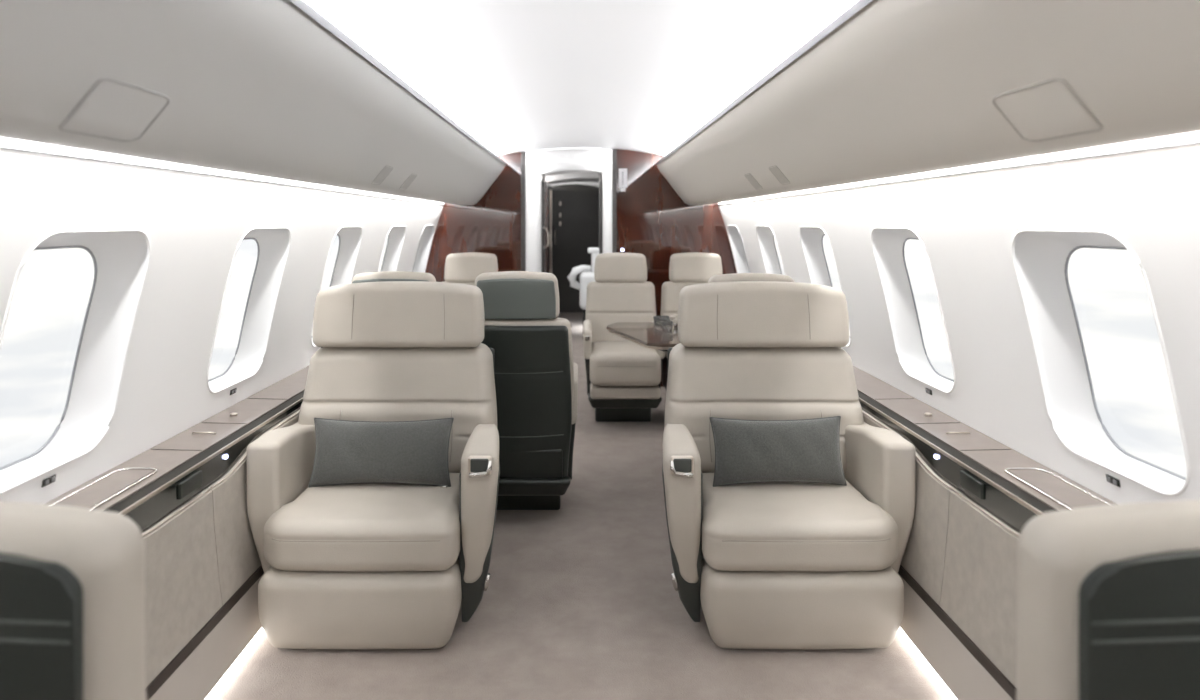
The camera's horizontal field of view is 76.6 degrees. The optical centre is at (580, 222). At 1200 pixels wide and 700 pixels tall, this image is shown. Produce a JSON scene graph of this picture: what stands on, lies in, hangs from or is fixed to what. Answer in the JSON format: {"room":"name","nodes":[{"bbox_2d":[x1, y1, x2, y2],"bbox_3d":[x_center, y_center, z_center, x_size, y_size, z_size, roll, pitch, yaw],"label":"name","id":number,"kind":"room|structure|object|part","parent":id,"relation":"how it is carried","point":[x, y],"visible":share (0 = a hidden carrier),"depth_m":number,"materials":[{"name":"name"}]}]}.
{"room":"aircraft cabin","nodes":[
{"label":"aircraft cabin","id":0,"kind":"room"},
{"bbox_2d":[0,137,444,503],"bbox_3d":[-1.089,0.440,1.732,0.317,1.580,8.575,0,0,0],"label":"wall","id":1,"kind":"structure","parent":0,"point":[195,224],"depth_m":2.17,"materials":[{"name":"white plastic"}]},
{"bbox_2d":[41,474,55,486],"bbox_3d":[-1.229,0.595,1.755,0.009,0.018,0.042,0,0,0],"label":"wall socket","id":2,"kind":"object","parent":1,"relation":"attached to","point":[52,478],"visible":1,"depth_m":1.75,"materials":[{"name":"black"}]},
{"bbox_2d":[0,229,150,494],"bbox_3d":[-1.199,0.294,1.745,0.206,0.559,0.467,0,0,0],"label":"window","id":3,"kind":"structure","parent":1,"relation":"in","point":[120,257],"depth_m":1.92,"materials":[{"name":"white plastic"}]},
{"bbox_2d":[0,144,443,204],"bbox_3d":[-1.044,-0.138,1.623,0.007,0.007,8.355,0,0,0],"label":"trim","id":4,"kind":"structure","parent":1,"relation":"attached to","point":[1,146],"depth_m":1.88,"materials":[{"name":"grey plastic"}]},
{"bbox_2d":[230,388,236,394],"bbox_3d":[-1.229,0.595,2.685,0.009,0.018,0.042,0,0,0],"label":"wall socket","id":5,"kind":"object","parent":1,"relation":"attached to","point":[232,391],"visible":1,"depth_m":2.68,"materials":[{"name":"black"}]},
{"bbox_2d":[206,227,290,393],"bbox_3d":[-1.199,0.294,2.695,0.206,0.559,0.467,0,0,0],"label":"window","id":6,"kind":"structure","parent":1,"relation":"in","point":[273,243],"depth_m":2.88,"materials":[{"name":"white plastic"}]},
{"bbox_2d":[0,0,506,204],"bbox_3d":[-0.774,-0.293,1.607,0.422,0.321,8.325,0,0,0],"label":"bin","id":7,"kind":"object","parent":1,"relation":"attached to","point":[268,88],"visible":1,"depth_m":1.50,"materials":[{"name":"beige plastic"}]},
{"bbox_3d":[-0.766,-0.183,1.255,0.077,0.082,0.204,0,0,0],"label":"access panel","id":8,"kind":"part","parent":7,"relation":"part of","materials":[{"name":"beige plastic"}]},
{"bbox_3d":[-0.763,-0.183,2.920,0.059,0.069,0.122,0,0,0],"label":"reading light panel","id":9,"kind":"part","parent":7,"relation":"part of","materials":[{"name":"grey plastic"}]},
{"bbox_3d":[-0.577,-0.442,1.607,0.027,0.024,8.325,0,0,0],"label":"edge trim","id":10,"kind":"part","parent":7,"relation":"part of","materials":[{"name":"grey plastic"}]},
{"bbox_3d":[-0.763,-0.183,3.360,0.059,0.069,0.122,0,0,0],"label":"reading light panel","id":11,"kind":"part","parent":7,"relation":"part of","materials":[{"name":"grey plastic"}]},
{"bbox_2d":[310,226,362,346],"bbox_3d":[-1.199,0.294,3.645,0.206,0.559,0.467,0,0,0],"label":"window","id":12,"kind":"structure","parent":1,"relation":"in","point":[350,237],"depth_m":3.83,"materials":[{"name":"white plastic"}]},
{"bbox_2d":[377,225,405,271],"bbox_3d":[-1.199,0.294,4.595,0.206,0.559,0.467,0,0,0],"label":"window","id":13,"kind":"structure","parent":1,"relation":"in","point":[396,234],"depth_m":4.79,"materials":[{"name":"white plastic"}]},
{"bbox_2d":[412,225,434,272],"bbox_3d":[-1.199,0.294,5.545,0.206,0.559,0.467,0,0,0],"label":"window","id":14,"kind":"structure","parent":1,"relation":"in","point":[423,249],"depth_m":5.75,"materials":[{"name":"white plastic"}]},
{"bbox_2d":[526,156,541,271],"bbox_3d":[-0.460,0.353,7.180,0.040,1.793,2.640,0,0,0],"label":"wall","id":15,"kind":"structure","parent":0,"point":[533,176],"depth_m":7.04,"materials":[{"name":"white plastic"}]},
{"bbox_2d":[521,152,525,270],"bbox_3d":[-0.441,0.354,5.825,0.032,1.793,0.074,0,0,0],"label":"trim","id":16,"kind":"structure","parent":15,"relation":"attached to","point":[523,154],"depth_m":5.79,"materials":[{"name":"grey"}]},
{"bbox_2d":[543,174,544,271],"bbox_3d":[-0.415,0.354,8.525,0.026,1.791,0.110,0,0,0],"label":"trim","id":17,"kind":"structure","parent":15,"relation":"attached to","point":[543,174],"depth_m":8.47,"materials":[{"name":"grey"}]},
{"bbox_2d":[543,226,548,248],"bbox_3d":[-0.394,0.160,8.427,0.038,0.260,0.101,0,0,-37],"label":"handle","id":18,"kind":"object","parent":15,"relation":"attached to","point":[544,227],"visible":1,"depth_m":8.39,"materials":[{"name":"silver metal"}]},
{"bbox_2d":[542,175,601,271],"bbox_3d":[-0.100,0.357,8.525,1.360,1.785,0.050,0,0,0],"label":"door frame","id":19,"kind":"structure","parent":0,"point":[542,178],"depth_m":8.50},
{"bbox_2d":[549,182,598,186],"bbox_3d":[0.000,0.320,10.705,1.860,1.860,0.050,0,0,0],"label":"wall","id":20,"kind":"structure","parent":0,"point":[596,184],"depth_m":10.68,"materials":[{"name":"white plastic"}]},
{"bbox_2d":[552,184,598,311],"bbox_3d":[-0.100,0.355,10.617,0.800,1.790,0.105,0,0,0],"label":"door","id":21,"kind":"structure","parent":20,"relation":"in","point":[575,206],"depth_m":10.62,"materials":[{"name":"black wood"}]},
{"bbox_3d":[-0.360,0.200,10.582,0.020,0.206,0.034,0,0,0],"label":"handle","id":22,"kind":"part","parent":21,"relation":"part of","materials":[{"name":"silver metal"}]},
{"bbox_2d":[212,312,949,699],"bbox_3d":[0.000,1.275,4.223,2.400,0.050,13.555,0,0,0],"label":"floor","id":23,"kind":"structure","parent":0,"point":[581,601],"depth_m":2.26,"materials":[{"name":"beige carpet"}]},
{"bbox_2d":[0,501,145,699],"bbox_3d":[-0.769,0.804,1.123,0.430,0.892,0.474,0,0,0],"label":"lounge seat","id":24,"kind":"object","parent":23,"relation":"on","point":[72,579],"visible":1,"depth_m":0.91,"materials":[{"name":"beige leather"}]},
{"bbox_3d":[-0.778,0.748,0.902,0.373,0.724,0.032,0,0,0],"label":"panel","id":25,"kind":"part","parent":24,"relation":"part of","materials":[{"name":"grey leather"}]},
{"bbox_2d":[45,366,308,699],"bbox_3d":[-1.099,0.943,1.607,0.274,0.606,8.325,0,0,0],"label":"console","id":26,"kind":"object","parent":23,"relation":"on","point":[186,494],"visible":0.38,"depth_m":2.02,"materials":[{"name":"beige wood"}]},
{"bbox_3d":[-1.159,0.647,1.735,0.083,0.004,0.506,0,0,0],"label":"tray lid","id":27,"kind":"part","parent":26,"relation":"part of","materials":[{"name":"beige wood"}]},
{"bbox_3d":[-1.020,0.871,1.625,0.060,0.375,0.947,0,0,0],"label":"fabric panel","id":28,"kind":"part","parent":26,"relation":"part of","materials":[{"name":"beige fabric"}]},
{"bbox_3d":[-1.160,0.645,2.334,0.075,0.008,0.014,0,0,0],"label":"ledge pull","id":29,"kind":"part","parent":26,"relation":"part of","materials":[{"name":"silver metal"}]},
{"bbox_3d":[-0.996,1.153,1.607,0.068,0.131,8.325,0,0,0],"label":"kick panel","id":30,"kind":"part","parent":26,"relation":"part of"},
{"bbox_3d":[-1.020,0.871,2.575,0.060,0.375,0.947,0,0,0],"label":"fabric panel","id":31,"kind":"part","parent":26,"relation":"part of","materials":[{"name":"beige fabric"}]},
{"bbox_2d":[247,281,499,648],"bbox_3d":[-0.626,0.729,2.520,0.764,1.033,0.700,0,0,0],"label":"armchair","id":32,"kind":"object","parent":23,"relation":"on","point":[372,565],"visible":0.92,"depth_m":2.28,"materials":[{"name":"beige leather"}]},
{"bbox_3d":[-0.936,0.915,2.500,0.144,0.504,0.450,0,0,0],"label":"armrest","id":33,"kind":"part","parent":32,"relation":"part of","materials":[{"name":"beige leather"}]},
{"bbox_2d":[264,473,459,570],"bbox_3d":[-0.650,0.931,2.410,0.580,0.166,0.470,0,0,0],"label":"seat cushion","id":34,"kind":"object","parent":32,"relation":"on","point":[372,526],"depth_m":2.20,"materials":[{"name":"beige leather"}]},
{"bbox_2d":[308,417,453,487],"bbox_3d":[-0.652,0.750,2.488,0.465,0.214,0.136,0,0,3],"label":"pillow","id":35,"kind":"object","parent":32,"relation":"on","point":[346,451],"visible":1,"depth_m":2.44,"materials":[{"name":"fabric"}]},
{"bbox_3d":[-0.648,0.655,2.723,0.690,0.430,0.268,0,0,0],"label":"backrest","id":36,"kind":"part","parent":32,"relation":"part of","materials":[{"name":"beige leather"}]},
{"bbox_3d":[-0.298,0.712,2.233,0.054,0.040,0.010,0,0,0],"label":"control panel","id":37,"kind":"part","parent":32,"relation":"part of","materials":[{"name":"grey plastic"}]},
{"bbox_3d":[-0.301,0.865,2.465,0.111,0.440,0.450,0,0,0],"label":"armrest","id":38,"kind":"part","parent":32,"relation":"part of","materials":[{"name":"beige leather"}]},
{"bbox_3d":[-0.294,0.719,2.220,0.067,0.047,0.020,0,0,-6],"label":"control lever","id":39,"kind":"part","parent":32,"relation":"part of","materials":[{"name":"silver metal"}]},
{"bbox_3d":[-0.282,1.075,2.277,0.023,0.053,0.017,0,0,0],"label":"lever","id":40,"kind":"part","parent":32,"relation":"part of","materials":[{"name":"silver metal"}]},
{"bbox_3d":[-0.640,0.750,2.813,0.630,0.560,0.114,0,0,0],"label":"panel","id":41,"kind":"part","parent":32,"relation":"part of","materials":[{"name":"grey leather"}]},
{"bbox_2d":[352,271,435,282],"bbox_3d":[-0.768,0.725,3.391,0.502,1.051,0.697,0,0,0],"label":"seat","id":42,"kind":"object","parent":23,"relation":"on","point":[380,276],"visible":0.06,"depth_m":3.08,"materials":[{"name":"beige leather"}]},
{"bbox_2d":[445,253,497,285],"bbox_3d":[-0.735,0.725,4.839,0.502,1.051,0.697,0,0,0],"label":"seat","id":43,"kind":"object","parent":23,"relation":"on","point":[462,268],"visible":0.12,"depth_m":5.05,"materials":[{"name":"beige leather"}]},
{"bbox_2d":[475,271,577,509],"bbox_3d":[-0.265,0.725,3.391,0.502,1.051,0.697,0,0,0],"label":"seat","id":44,"kind":"object","parent":23,"relation":"on","point":[536,373],"visible":0.62,"depth_m":3.08,"materials":[{"name":"black leather"}]},
{"bbox_3d":[-0.265,0.615,3.163,0.480,0.450,0.170,0,0,0],"label":"backrest","id":45,"kind":"part","parent":44,"relation":"part of","materials":[{"name":"black leather"}]},
{"bbox_3d":[-0.245,0.995,3.132,0.340,0.140,0.058,0,0,0],"label":"panel","id":46,"kind":"part","parent":44,"relation":"part of","materials":[{"name":"black leather"}]},
{"bbox_3d":[-0.041,0.735,3.360,0.054,0.200,0.450,0,0,0],"label":"armrest","id":47,"kind":"part","parent":44,"relation":"part of","materials":[{"name":"beige leather"}]},
{"bbox_2d":[545,181,552,273],"bbox_3d":[-0.580,0.390,9.580,0.440,1.720,2.040,0,0,0],"label":"wardrobe","id":48,"kind":"object","parent":23,"relation":"on","point":[548,189],"visible":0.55,"depth_m":9.12,"materials":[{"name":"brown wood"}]},
{"bbox_3d":[-0.384,0.385,9.035,0.012,1.630,0.830,0,0,0],"label":"door","id":49,"kind":"part","parent":48,"relation":"part of","materials":[{"name":"brown wood"}]},
{"bbox_2d":[567,248,598,321],"bbox_3d":[0.043,0.757,8.250,0.384,0.985,0.320,0,0,0],"label":"seat","id":50,"kind":"object","parent":23,"relation":"on","point":[587,276],"visible":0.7,"depth_m":8.13,"materials":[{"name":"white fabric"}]},
{"bbox_3d":[-0.023,0.583,8.177,0.254,0.266,0.098,0,0,-13],"label":"armrest","id":51,"kind":"part","parent":50,"relation":"part of","materials":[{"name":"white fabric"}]},
{"bbox_2d":[580,271,594,309],"bbox_3d":[0.110,0.730,8.250,0.250,0.400,0.320,0,0,0],"label":"seat cushion","id":52,"kind":"object","parent":50,"relation":"on","point":[586,277],"depth_m":8.10,"materials":[{"name":"white fabric"}]},
{"bbox_3d":[0.155,0.430,8.200,0.084,0.280,0.070,0,0,0],"label":"backrest","id":53,"kind":"part","parent":50,"relation":"part of","materials":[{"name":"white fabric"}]},
{"bbox_2d":[583,253,664,421],"bbox_3d":[0.266,0.725,4.839,0.502,1.051,0.697,0,0,0],"label":"seat","id":54,"kind":"object","parent":23,"relation":"on","point":[623,376],"visible":0.93,"depth_m":4.77,"materials":[{"name":"beige leather"}]},
{"bbox_3d":[0.042,0.735,4.870,0.054,0.200,0.450,0,0,0],"label":"armrest","id":55,"kind":"part","parent":54,"relation":"part of","materials":[{"name":"beige leather"}]},
{"bbox_3d":[0.266,0.615,5.067,0.480,0.450,0.170,0,0,0],"label":"backrest","id":56,"kind":"part","parent":54,"relation":"part of","materials":[{"name":"beige leather"}]},
{"bbox_2d":[590,341,660,385],"bbox_3d":[0.266,0.873,4.765,0.426,0.200,0.550,0,0,0],"label":"seat cushion","id":57,"kind":"object","parent":54,"relation":"on","point":[612,363],"depth_m":4.50,"materials":[{"name":"beige leather"}]},
{"bbox_3d":[0.490,0.735,4.870,0.054,0.200,0.450,0,0,0],"label":"armrest","id":58,"kind":"part","parent":54,"relation":"part of","materials":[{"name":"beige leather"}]},
{"bbox_2d":[607,322,680,351],"bbox_3d":[0.568,0.899,3.820,0.865,0.702,0.760,0,0,0],"label":"dining table","id":59,"kind":"object","parent":23,"relation":"on","point":[646,334],"visible":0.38,"depth_m":3.77,"materials":[{"name":"brown wood"}]},
{"bbox_2d":[653,316,669,325],"bbox_3d":[0.435,0.525,4.080,0.096,0.045,0.096,0,0,0],"label":"glass tumbler","id":60,"kind":"object","parent":59,"relation":"on","point":[657,319],"visible":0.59,"depth_m":4.05,"materials":[{"name":"white"}]},
{"bbox_2d":[661,321,672,330],"bbox_3d":[0.438,0.523,3.860,0.060,0.048,0.060,0,0,0],"label":"glass tumbler","id":61,"kind":"object","parent":59,"relation":"on","point":[666,325],"visible":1,"depth_m":3.84,"materials":[{"name":"white"}]},
{"bbox_2d":[669,314,677,327],"bbox_3d":[0.507,0.513,3.984,0.081,0.068,0.074,0,0,-24],"label":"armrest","id":62,"kind":"object","parent":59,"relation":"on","point":[674,317],"visible":0.44,"depth_m":3.97,"materials":[{"name":"beige leather"}]},
{"bbox_2d":[661,253,722,389],"bbox_3d":[0.769,0.725,4.839,0.502,1.051,0.697,0,0,0],"label":"seat","id":63,"kind":"object","parent":23,"relation":"on","point":[685,269],"visible":0.18,"depth_m":5.04,"materials":[{"name":"beige leather"}]},
{"bbox_3d":[0.769,0.615,5.067,0.480,0.450,0.170,0,0,0],"label":"backrest","id":64,"kind":"part","parent":63,"relation":"part of","materials":[{"name":"beige leather"}]},
{"bbox_2d":[708,273,793,282],"bbox_3d":[0.672,0.725,3.271,0.502,1.051,0.697,0,0,0],"label":"seat","id":65,"kind":"object","parent":23,"relation":"on","point":[735,276],"visible":0.03,"depth_m":2.96,"materials":[{"name":"beige leather"}]},
{"bbox_2d":[662,281,914,648],"bbox_3d":[0.626,0.729,2.520,0.764,1.033,0.700,0,0,0],"label":"armchair","id":66,"kind":"object","parent":23,"relation":"on","point":[768,565],"visible":0.91,"depth_m":2.29,"materials":[{"name":"beige leather"}]},
{"bbox_3d":[0.640,0.750,2.813,0.630,0.560,0.114,0,0,0],"label":"panel","id":67,"kind":"part","parent":66,"relation":"part of","materials":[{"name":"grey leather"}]},
{"bbox_3d":[0.282,1.075,2.277,0.023,0.053,0.017,0,0,0],"label":"lever","id":68,"kind":"part","parent":66,"relation":"part of","materials":[{"name":"silver metal"}]},
{"bbox_3d":[0.294,0.719,2.220,0.067,0.047,0.020,0,0,6],"label":"control lever","id":69,"kind":"part","parent":66,"relation":"part of","materials":[{"name":"silver metal"}]},
{"bbox_3d":[0.301,0.865,2.465,0.111,0.440,0.450,0,0,0],"label":"armrest","id":70,"kind":"part","parent":66,"relation":"part of","materials":[{"name":"beige leather"}]},
{"bbox_3d":[0.298,0.712,2.233,0.054,0.040,0.010,0,0,0],"label":"control panel","id":71,"kind":"part","parent":66,"relation":"part of","materials":[{"name":"grey plastic"}]},
{"bbox_3d":[0.648,0.655,2.723,0.690,0.430,0.268,0,0,0],"label":"backrest","id":72,"kind":"part","parent":66,"relation":"part of","materials":[{"name":"beige leather"}]},
{"bbox_2d":[709,416,846,486],"bbox_3d":[0.643,0.746,2.488,0.439,0.218,0.135,0,0,3],"label":"pillow","id":73,"kind":"object","parent":66,"relation":"on","point":[800,450],"visible":1,"depth_m":2.44,"materials":[{"name":"fabric"}]},
{"bbox_2d":[702,472,897,570],"bbox_3d":[0.650,0.931,2.410,0.580,0.166,0.470,0,0,0],"label":"seat cushion","id":74,"kind":"object","parent":66,"relation":"on","point":[767,526],"depth_m":2.20,"materials":[{"name":"beige leather"}]},
{"bbox_3d":[0.936,0.915,2.500,0.144,0.504,0.450,0,0,0],"label":"armrest","id":75,"kind":"part","parent":66,"relation":"part of","materials":[{"name":"beige leather"}]},
{"bbox_2d":[853,366,1116,699],"bbox_3d":[1.099,0.943,1.607,0.274,0.606,8.325,0,0,0],"label":"console","id":76,"kind":"object","parent":23,"relation":"on","point":[975,494],"visible":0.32,"depth_m":2.02,"materials":[{"name":"beige wood"}]},
{"bbox_3d":[1.020,0.871,2.575,0.060,0.375,0.947,0,0,0],"label":"fabric panel","id":77,"kind":"part","parent":76,"relation":"part of","materials":[{"name":"beige fabric"}]},
{"bbox_3d":[0.996,1.153,1.607,0.068,0.131,8.325,0,0,0],"label":"kick panel","id":78,"kind":"part","parent":76,"relation":"part of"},
{"bbox_3d":[1.160,0.645,2.334,0.075,0.008,0.014,0,0,0],"label":"ledge pull","id":79,"kind":"part","parent":76,"relation":"part of","materials":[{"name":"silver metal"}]},
{"bbox_3d":[1.020,0.871,1.625,0.060,0.375,0.947,0,0,0],"label":"fabric panel","id":80,"kind":"part","parent":76,"relation":"part of","materials":[{"name":"beige fabric"}]},
{"bbox_3d":[1.159,0.647,1.735,0.083,0.004,0.506,0,0,0],"label":"tray lid","id":81,"kind":"part","parent":76,"relation":"part of","materials":[{"name":"beige wood"}]},
{"bbox_2d":[1016,500,1199,699],"bbox_3d":[0.769,0.804,1.123,0.430,0.892,0.474,0,0,0],"label":"lounge seat","id":82,"kind":"object","parent":23,"relation":"on","point":[1108,596],"visible":1,"depth_m":0.90,"materials":[{"name":"beige leather"}]},
{"bbox_3d":[0.778,0.748,0.902,0.373,0.724,0.032,0,0,0],"label":"panel","id":83,"kind":"part","parent":82,"relation":"part of","materials":[{"name":"grey leather"}]},
{"bbox_2d":[304,0,857,183],"bbox_3d":[0.000,-0.519,4.223,1.860,0.158,13.555,0,0,0],"label":"ceiling","id":84,"kind":"structure","parent":0,"point":[515,75],"depth_m":2.57,"materials":[{"name":"white"}]},
{"bbox_2d":[425,149,736,386],"bbox_3d":[0.000,0.342,5.825,2.471,1.815,0.050,0,0,0],"label":"wall","id":85,"kind":"structure","parent":0,"point":[653,221],"depth_m":5.80,"materials":[{"name":"brown wood"}]},
{"bbox_2d":[523,147,611,152],"bbox_3d":[-0.100,-0.556,5.810,0.680,0.042,0.020,0,0,0],"label":"trim","id":86,"kind":"structure","parent":85,"relation":"attached to","point":[572,147],"depth_m":5.80,"materials":[{"name":"white plastic"}]},
{"bbox_2d":[619,169,626,191],"bbox_3d":[0.320,-0.328,5.795,0.064,0.175,0.010,0,0,0],"label":"placard","id":87,"kind":"object","parent":85,"relation":"attached to","point":[622,172],"visible":1,"depth_m":5.79,"materials":[{"name":"white plastic"}]},
{"bbox_2d":[602,151,611,252],"bbox_3d":[0.260,0.343,7.180,0.040,1.815,2.640,0,0,0],"label":"wall","id":88,"kind":"structure","parent":0,"point":[607,172],"depth_m":6.88,"materials":[{"name":"white plastic"}]},
{"bbox_2d":[599,173,600,253],"bbox_3d":[0.215,0.344,8.525,0.026,1.813,0.110,0,0,0],"label":"trim","id":89,"kind":"structure","parent":88,"relation":"attached to","point":[599,173],"depth_m":8.47,"materials":[{"name":"grey"}]},
{"bbox_2d":[612,149,616,252],"bbox_3d":[0.256,0.343,5.825,0.032,1.814,0.074,0,0,0],"label":"trim","id":90,"kind":"structure","parent":88,"relation":"attached to","point":[614,151],"depth_m":5.79,"materials":[{"name":"grey"}]},
{"bbox_2d":[717,132,1199,503],"bbox_3d":[1.089,0.440,1.732,0.317,1.580,8.575,0,0,0],"label":"wall","id":91,"kind":"structure","parent":0,"point":[966,224],"depth_m":2.07,"materials":[{"name":"white plastic"}]},
{"bbox_2d":[727,225,749,272],"bbox_3d":[1.199,0.294,5.545,0.206,0.559,0.467,0,0,0],"label":"window","id":92,"kind":"structure","parent":91,"relation":"in","point":[738,249],"depth_m":5.75,"materials":[{"name":"white plastic"}]},
{"bbox_2d":[756,225,784,274],"bbox_3d":[1.199,0.294,4.595,0.206,0.559,0.467,0,0,0],"label":"window","id":93,"kind":"structure","parent":91,"relation":"in","point":[765,234],"depth_m":4.79,"materials":[{"name":"white plastic"}]},
{"bbox_2d":[799,226,851,346],"bbox_3d":[1.199,0.294,3.645,0.206,0.559,0.467,0,0,0],"label":"window","id":94,"kind":"structure","parent":91,"relation":"in","point":[811,237],"depth_m":3.83,"materials":[{"name":"white plastic"}]},
{"bbox_2d":[871,227,955,393],"bbox_3d":[1.199,0.294,2.695,0.206,0.559,0.467,0,0,0],"label":"window","id":95,"kind":"structure","parent":91,"relation":"in","point":[887,243],"depth_m":2.88,"materials":[{"name":"white plastic"}]},
{"bbox_2d":[655,0,1199,204],"bbox_3d":[0.774,-0.293,1.607,0.422,0.321,8.325,0,0,0],"label":"bin","id":96,"kind":"object","parent":91,"relation":"attached to","point":[887,88],"visible":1,"depth_m":1.45,"materials":[{"name":"beige plastic"}]},
{"bbox_3d":[0.763,-0.183,3.360,0.059,0.069,0.122,0,0,0],"label":"reading light panel","id":97,"kind":"part","parent":96,"relation":"part of","materials":[{"name":"grey plastic"}]},
{"bbox_3d":[0.577,-0.442,1.607,0.027,0.024,8.325,0,0,0],"label":"edge trim","id":98,"kind":"part","parent":96,"relation":"part of","materials":[{"name":"grey plastic"}]},
{"bbox_3d":[0.763,-0.183,2.920,0.059,0.069,0.122,0,0,0],"label":"reading light panel","id":99,"kind":"part","parent":96,"relation":"part of","materials":[{"name":"grey plastic"}]},
{"bbox_3d":[0.766,-0.183,1.255,0.077,0.082,0.204,0,0,0],"label":"access panel","id":100,"kind":"part","parent":96,"relation":"part of","materials":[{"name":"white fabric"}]},
{"bbox_2d":[925,388,931,394],"bbox_3d":[1.229,0.595,2.685,0.009,0.018,0.042,0,0,0],"label":"wall socket","id":101,"kind":"object","parent":91,"relation":"attached to","point":[928,391],"visible":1,"depth_m":2.68,"materials":[{"name":"black"}]},
{"bbox_2d":[718,139,1199,204],"bbox_3d":[1.044,-0.138,1.623,0.007,0.007,8.355,0,0,0],"label":"trim","id":102,"kind":"structure","parent":91,"relation":"attached to","point":[1198,140],"depth_m":1.76,"materials":[{"name":"grey plastic"}]},
{"bbox_2d":[1011,229,1190,496],"bbox_3d":[1.199,0.294,1.745,0.206,0.559,0.467,0,0,0],"label":"window frame","id":103,"kind":"structure","parent":91,"relation":"in","point":[1040,257],"depth_m":1.92,"materials":[{"name":"white plastic"}]},
{"bbox_2d":[1106,474,1120,486],"bbox_3d":[1.229,0.595,1.755,0.009,0.018,0.042,0,0,0],"label":"wall socket","id":104,"kind":"object","parent":91,"relation":"attached to","point":[1109,478],"visible":1,"depth_m":1.75,"materials":[{"name":"black"}]}
]}

